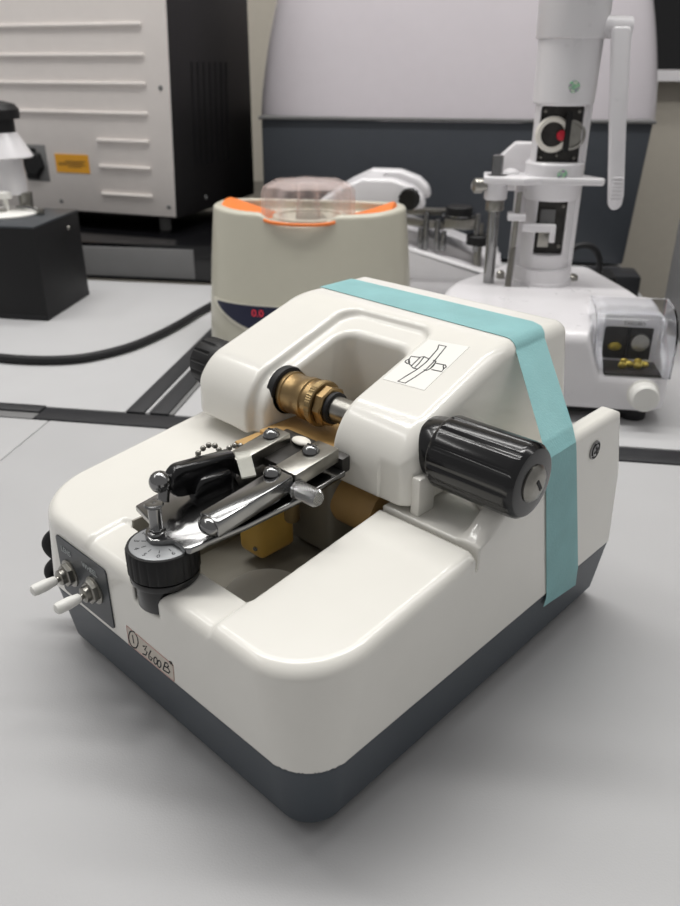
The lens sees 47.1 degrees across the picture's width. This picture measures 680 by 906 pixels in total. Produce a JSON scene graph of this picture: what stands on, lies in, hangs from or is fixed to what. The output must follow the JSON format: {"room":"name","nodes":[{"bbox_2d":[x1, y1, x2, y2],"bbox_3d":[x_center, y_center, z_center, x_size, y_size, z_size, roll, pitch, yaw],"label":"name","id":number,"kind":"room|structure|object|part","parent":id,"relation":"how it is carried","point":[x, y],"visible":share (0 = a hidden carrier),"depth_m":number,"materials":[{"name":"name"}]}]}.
{"room":"laboratory","nodes":[
{"label":"laboratory","id":0,"kind":"room"},
{"bbox_2d":[87,0,679,298],"bbox_3d":[0.156,-1.054,1.532,5.000,2.560,0.080,4,27,8],"label":"wall","id":1,"kind":"structure","parent":0,"point":[651,240],"depth_m":1.66,"materials":[{"name":"white paint"}]},
{"bbox_2d":[654,0,679,69],"bbox_3d":[1.566,-0.980,1.264,2.130,0.648,0.030,4,27,8],"label":"window","id":2,"kind":"structure","parent":1,"relation":"in","point":[667,12],"depth_m":1.50,"materials":[{"name":"black glass"}]},
{"bbox_2d":[657,70,679,80],"bbox_3d":[1.563,-0.675,1.401,2.130,0.020,0.035,4,27,8],"label":"trim","id":3,"kind":"structure","parent":1,"relation":"attached to","point":[663,75],"depth_m":1.52,"materials":[{"name":"white plastic"}]},
{"bbox_3d":[-0.079,0.751,0.819,6.160,0.040,5.799,23,34,38],"label":"floor","id":4,"kind":"structure","parent":0,"visible":0},
{"bbox_2d":[0,402,47,460],"bbox_3d":[-0.973,0.500,0.422,1.311,0.758,1.133,4,27,8],"label":"workbench","id":5,"kind":"object","parent":4,"relation":"on","point":[18,424],"visible":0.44,"depth_m":0.63,"materials":[{"name":"grey laminate"}]},
{"bbox_3d":[-0.891,-0.071,0.757,1.296,0.032,0.013,4,27,8],"label":"edge rail","id":6,"kind":"part","parent":5,"relation":"part of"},
{"bbox_2d":[0,280,211,414],"bbox_3d":[-0.812,0.162,1.107,1.386,0.757,0.425,4,27,8],"label":"workbench","id":7,"kind":"object","parent":4,"relation":"on","point":[114,313],"visible":0.2,"depth_m":0.81,"materials":[{"name":"grey laminate"}]},
{"bbox_2d":[0,101,89,320],"bbox_3d":[-0.428,-0.287,0.911,0.216,0.225,0.131,4,27,8],"label":"stand","id":8,"kind":"object","parent":7,"relation":"on","point":[43,274],"visible":1,"depth_m":0.89,"materials":[{"name":"black metal"}]},
{"bbox_3d":[-0.393,-0.296,0.916,0.016,0.022,0.016,4,27,8],"label":"white knob","id":9,"kind":"part","parent":8,"relation":"part of","materials":[{"name":"white plastic"}]},
{"bbox_3d":[-0.393,-0.386,0.894,0.049,0.033,0.049,4,27,8],"label":"column knob","id":10,"kind":"part","parent":8,"relation":"part of","materials":[{"name":"black plastic"}]},
{"bbox_3d":[-0.376,-0.301,0.933,0.017,0.022,0.016,4,27,8],"label":"support rod","id":11,"kind":"part","parent":8,"relation":"part of","materials":[{"name":"metal"}]},
{"bbox_3d":[-0.366,-0.287,0.916,0.037,0.007,0.004,12,29,22],"label":"pointer lever","id":12,"kind":"part","parent":8,"relation":"part of","materials":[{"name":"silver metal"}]},
{"bbox_3d":[-0.428,-0.279,0.915,0.215,0.002,0.128,4,27,8],"label":"plate","id":13,"kind":"part","parent":8,"relation":"part of","materials":[{"name":"black metal"}]},
{"bbox_3d":[-0.350,-0.282,0.910,0.009,0.007,0.009,8,28,16],"label":"lever post","id":14,"kind":"part","parent":8,"relation":"part of","materials":[{"name":"metal"}]},
{"bbox_2d":[0,302,210,363],"bbox_3d":[-0.209,-0.144,0.864,0.481,0.010,0.152,-16,31,-29],"label":"power cable","id":15,"kind":"object","parent":7,"relation":"on","point":[85,357],"visible":0.59,"depth_m":0.77,"materials":[{"name":"black rubber"}]},
{"bbox_2d":[0,0,253,230],"bbox_3d":[-0.466,-0.632,1.168,0.644,0.514,0.265,9,28,18],"label":"machine","id":16,"kind":"object","parent":7,"relation":"on","point":[141,108],"visible":0.91,"depth_m":1.06,"materials":[{"name":"white metal"}]},
{"bbox_2d":[23,144,49,180],"bbox_3d":[-0.436,-0.414,1.113,0.038,0.049,0.022,23,34,38],"label":"power socket","id":17,"kind":"object","parent":16,"relation":"attached to","point":[37,167],"depth_m":1.11,"materials":[{"name":"black plastic"}]},
{"bbox_3d":[-0.507,-0.591,1.059,0.644,0.490,0.005,9,28,18],"label":"panel","id":18,"kind":"part","parent":16,"relation":"part of","materials":[{"name":"white metal"}]},
{"bbox_3d":[-0.139,-0.113,0.847,0.016,0.031,0.420,4,27,8],"label":"edge rail","id":19,"kind":"part","parent":7,"relation":"part of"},
{"bbox_2d":[78,181,263,282],"bbox_3d":[-0.607,-0.424,1.383,1.028,0.050,0.640,4,27,8],"label":"plinth","id":20,"kind":"object","parent":7,"relation":"on","point":[122,247],"visible":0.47,"depth_m":1.05,"materials":[{"name":"black plastic"}]},
{"bbox_3d":[-0.679,-0.286,1.104,0.984,0.038,0.003,4,27,8],"label":"panel","id":21,"kind":"part","parent":20,"relation":"part of","materials":[{"name":"grey metal"}]},
{"bbox_2d":[0,408,679,905],"bbox_3d":[0.303,0.595,0.238,1.303,0.757,1.130,4,27,8],"label":"workbench","id":22,"kind":"object","parent":4,"relation":"on","point":[555,781],"visible":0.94,"depth_m":0.32,"materials":[{"name":"grey laminate"}]},
{"bbox_2d":[30,277,619,822],"bbox_3d":[-0.004,0.020,0.378,0.217,0.149,0.254,23,34,38],"label":"machine","id":23,"kind":"object","parent":22,"relation":"on","point":[310,569],"depth_m":0.33,"materials":[{"name":"beige plastic"}]},
{"bbox_2d":[30,560,77,595],"bbox_3d":[-0.128,0.057,0.346,0.013,0.013,0.020,23,34,38],"label":"toggle switch","id":24,"kind":"object","parent":23,"relation":"attached to","point":[66,573],"depth_m":0.35,"materials":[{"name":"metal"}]},
{"bbox_2d":[53,576,102,613],"bbox_3d":[-0.113,0.062,0.333,0.013,0.013,0.020,23,34,38],"label":"toggle switch","id":25,"kind":"object","parent":23,"relation":"attached to","point":[89,588],"depth_m":0.33,"materials":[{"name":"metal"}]},
{"bbox_2d":[56,535,114,627],"bbox_3d":[-0.113,0.056,0.345,0.042,0.031,0.002,23,34,38],"label":"switch plate","id":26,"kind":"object","parent":23,"relation":"attached to","point":[85,564],"depth_m":0.34,"materials":[{"name":"grey metal"}]},
{"bbox_3d":[-0.069,0.052,0.313,0.025,0.014,0.025,23,34,38],"label":"dial stem","id":27,"kind":"part","parent":23,"relation":"part of","materials":[{"name":"black plastic"}]},
{"bbox_3d":[-0.058,0.010,0.323,0.032,0.018,0.008,-22,34,-37],"label":"cam lever","id":28,"kind":"part","parent":23,"relation":"part of","materials":[{"name":"black plastic"}]},
{"bbox_3d":[-0.066,-0.048,0.420,0.017,0.026,0.026,23,34,38],"label":"grip knob","id":29,"kind":"part","parent":23,"relation":"part of","materials":[{"name":"black plastic"}]},
{"bbox_3d":[-0.045,0.018,0.324,0.054,0.012,0.081,23,34,38],"label":"guide plate","id":30,"kind":"part","parent":23,"relation":"part of","materials":[{"name":"silver metal"}]},
{"bbox_2d":[267,365,299,413],"bbox_3d":[-0.026,-0.031,0.386,0.004,0.024,0.024,23,34,38],"label":"washer","id":31,"kind":"object","parent":23,"relation":"in","point":[282,380],"depth_m":0.38,"materials":[{"name":"gold metal"}]},
{"bbox_3d":[0.058,-0.013,0.416,0.054,0.123,0.187,-16,30,-29],"label":"tape strip","id":32,"kind":"part","parent":23,"relation":"part of","materials":[{"name":"teal plastic"}]},
{"bbox_3d":[0.056,0.004,0.315,0.050,0.032,0.032,23,34,38],"label":"grip knob","id":33,"kind":"part","parent":23,"relation":"part of","materials":[{"name":"black plastic"}]},
{"bbox_3d":[0.392,0.027,0.566,1.303,0.031,0.022,4,27,8],"label":"edge rail","id":34,"kind":"part","parent":22,"relation":"part of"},
{"bbox_2d":[150,340,679,450],"bbox_3d":[0.570,0.264,0.906,1.413,0.757,0.419,4,27,8],"label":"workbench","id":35,"kind":"object","parent":4,"relation":"on","point":[659,429],"visible":0.19,"depth_m":0.65,"materials":[{"name":"grey laminate"}]},
{"bbox_3d":[-0.118,-0.111,0.844,0.016,0.031,0.418,4,27,8],"label":"edge rail","id":36,"kind":"part","parent":35,"relation":"part of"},
{"bbox_2d":[211,176,409,341],"bbox_3d":[-0.030,-0.194,0.794,0.211,0.163,0.131,4,27,8],"label":"mini centrifuge","id":37,"kind":"object","parent":35,"relation":"on","point":[267,253],"visible":0.65,"depth_m":0.75,"materials":[{"name":"beige plastic"}]},
{"bbox_3d":[-0.039,-0.130,0.765,0.172,0.029,0.022,4,27,8],"label":"control panel","id":38,"kind":"part","parent":37,"relation":"part of","materials":[{"name":"plastic"}]},
{"bbox_3d":[-0.029,-0.247,0.759,0.090,0.036,0.092,4,27,8],"label":"clear lid","id":39,"kind":"part","parent":37,"relation":"part of","materials":[{"name":"plastic"}]},
{"bbox_2d":[269,209,360,222],"bbox_3d":[-0.030,-0.233,0.777,0.100,0.005,0.076,4,27,8],"label":"bowl","id":40,"kind":"object","parent":37,"relation":"on","point":[278,215],"depth_m":0.77,"materials":[{"name":"clear plastic"}]},
{"bbox_2d":[445,0,678,420],"bbox_3d":[0.188,-0.253,0.657,0.188,0.392,0.252,4,27,8],"label":"microscope","id":41,"kind":"object","parent":35,"relation":"on","point":[621,346],"visible":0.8,"depth_m":0.66,"materials":[{"name":"white plastic"}]},
{"bbox_3d":[0.126,-0.243,0.708,0.013,0.013,0.013,-1,26,-2],"label":"clamp knob","id":42,"kind":"part","parent":41,"relation":"part of","materials":[{"name":"metal"}]},
{"bbox_3d":[0.142,-0.211,0.726,0.011,0.126,0.010,4,27,8],"label":"guide rod","id":43,"kind":"part","parent":41,"relation":"part of","materials":[{"name":"silver metal"}]},
{"bbox_3d":[0.160,-0.191,0.722,0.009,0.098,0.007,4,27,8],"label":"spring rod","id":44,"kind":"part","parent":41,"relation":"part of","materials":[{"name":"metal"}]},
{"bbox_3d":[0.174,-0.206,0.712,0.044,0.025,0.018,4,27,8],"label":"stop arm","id":45,"kind":"part","parent":41,"relation":"part of","materials":[{"name":"white plastic"}]},
{"bbox_3d":[0.189,-0.203,0.724,0.010,0.022,0.004,4,27,8],"label":"plate","id":46,"kind":"part","parent":41,"relation":"part of","materials":[{"name":"white plastic"}]},
{"bbox_3d":[0.183,-0.247,0.702,0.106,0.006,0.048,4,27,8],"label":"swing plate","id":47,"kind":"part","parent":41,"relation":"part of","materials":[{"name":"white plastic"}]},
{"bbox_3d":[0.191,-0.218,0.716,0.014,0.012,0.003,4,27,8],"label":"plate","id":48,"kind":"part","parent":41,"relation":"part of","materials":[{"name":"grey metal"}]},
{"bbox_3d":[0.199,-0.281,0.682,0.005,0.032,0.009,4,27,8],"label":"dark arm","id":49,"kind":"part","parent":41,"relation":"part of"},
{"bbox_3d":[0.237,-0.283,0.667,0.030,0.144,0.008,4,27,8],"label":"handle","id":50,"kind":"part","parent":41,"relation":"part of","materials":[{"name":"white plastic"}]},
{"bbox_2d":[604,372,661,377],"bbox_3d":[0.234,-0.069,0.631,0.044,0.002,0.034,4,27,8],"label":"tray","id":51,"kind":"object","parent":41,"relation":"on","point":[606,374],"depth_m":0.62,"materials":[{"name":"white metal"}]},
{"bbox_3d":[0.240,-0.044,0.616,0.025,0.025,0.012,4,27,8],"label":"knob","id":52,"kind":"part","parent":41,"relation":"part of","materials":[{"name":"white plastic"}]},
{"bbox_2d":[665,220,679,340],"bbox_3d":[0.476,-0.167,0.797,0.232,0.114,0.156,4,27,8],"label":"storage cabinet","id":53,"kind":"object","parent":35,"relation":"on","point":[672,293],"visible":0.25,"depth_m":0.86,"materials":[{"name":"beige paint"}]},
{"bbox_2d":[501,259,641,296],"bbox_3d":[0.202,0.003,1.432,0.456,0.756,0.870,4,27,8],"label":"workbench","id":54,"kind":"object","parent":4,"relation":"on","point":[503,261],"visible":0.02,"depth_m":1.15,"materials":[{"name":"grey laminate"}]},
{"bbox_2d":[320,167,500,294],"bbox_3d":[0.096,-0.295,1.024,0.236,0.141,0.164,4,27,8],"label":"instrument","id":55,"kind":"object","parent":54,"relation":"on","point":[441,256],"visible":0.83,"depth_m":0.97,"materials":[{"name":"white plastic"}]},
{"bbox_3d":[0.039,-0.304,0.970,0.134,0.076,0.030,4,27,8],"label":"arm","id":56,"kind":"part","parent":55,"relation":"part of","materials":[{"name":"white plastic"}]},
{"bbox_3d":[0.053,-0.340,1.040,0.134,0.076,0.030,4,27,8],"label":"arm","id":57,"kind":"part","parent":55,"relation":"part of","materials":[{"name":"white plastic"}]},
{"bbox_3d":[0.083,-0.306,0.937,0.026,0.026,0.014,4,27,8],"label":"grip knob","id":58,"kind":"part","parent":55,"relation":"part of","materials":[{"name":"black plastic"}]},
{"bbox_3d":[0.100,-0.266,0.968,0.007,0.026,0.007,4,27,8],"label":"steel post","id":59,"kind":"part","parent":55,"relation":"part of","materials":[{"name":"silver metal"}]},
{"bbox_3d":[0.106,-0.274,0.962,0.007,0.046,0.007,4,27,8],"label":"steel post","id":60,"kind":"part","parent":55,"relation":"part of","materials":[{"name":"silver metal"}]},
{"bbox_3d":[0.120,-0.270,0.962,0.007,0.038,0.007,4,27,8],"label":"steel post","id":61,"kind":"part","parent":55,"relation":"part of","materials":[{"name":"silver metal"}]},
{"bbox_3d":[0.128,-0.262,0.963,0.007,0.024,0.007,4,27,8],"label":"steel post","id":62,"kind":"part","parent":55,"relation":"part of","materials":[{"name":"silver metal"}]},
{"bbox_3d":[0.134,-0.292,0.990,0.060,0.008,0.055,4,27,8],"label":"guide plate","id":63,"kind":"part","parent":55,"relation":"part of","materials":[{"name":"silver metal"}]},
{"bbox_3d":[0.167,-0.270,0.954,0.007,0.046,0.007,4,27,8],"label":"steel post","id":64,"kind":"part","parent":55,"relation":"part of","materials":[{"name":"silver metal"}]},
{"bbox_3d":[0.171,-0.264,0.963,0.030,0.012,0.030,4,27,8],"label":"adjuster knob","id":65,"kind":"part","parent":55,"relation":"part of","materials":[{"name":"black plastic"}]},
{"bbox_3d":[0.171,-0.257,0.966,0.010,0.055,0.010,4,27,8],"label":"adjuster stem","id":66,"kind":"part","parent":55,"relation":"part of","materials":[{"name":"metal"}]},
{"bbox_2d":[258,0,657,263],"bbox_3d":[0.191,-0.643,1.258,0.580,0.556,0.495,4,27,8],"label":"machine","id":67,"kind":"object","parent":54,"relation":"on","point":[433,90],"visible":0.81,"depth_m":1.08,"materials":[{"name":"white plastic"}]},
{"bbox_2d":[261,0,657,122],"bbox_3d":[0.191,-0.728,1.218,0.580,0.368,0.490,4,27,8],"label":"hood","id":68,"kind":"object","parent":67,"relation":"attached to","point":[328,61],"depth_m":1.06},
{"bbox_2d":[573,242,602,274],"bbox_3d":[0.264,-0.192,0.870,0.064,0.087,0.030,-19,32,-33],"label":"cable","id":69,"kind":"object","parent":54,"relation":"on","point":[599,261],"visible":0.35,"depth_m":0.85,"materials":[{"name":"black rubber"}]},
{"bbox_2d":[589,268,615,282],"bbox_3d":[0.302,-0.197,0.939,0.050,0.042,0.045,4,27,8],"label":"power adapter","id":70,"kind":"object","parent":54,"relation":"on","point":[607,273],"visible":0.21,"depth_m":0.92,"materials":[{"name":"black plastic"}]},
{"bbox_2d":[585,266,640,296],"bbox_3d":[0.344,-0.217,0.992,0.065,0.030,0.050,4,27,8],"label":"cable box","id":71,"kind":"object","parent":54,"relation":"on","point":[629,279],"visible":0.42,"depth_m":0.97,"materials":[{"name":"black plastic"}]}
]}

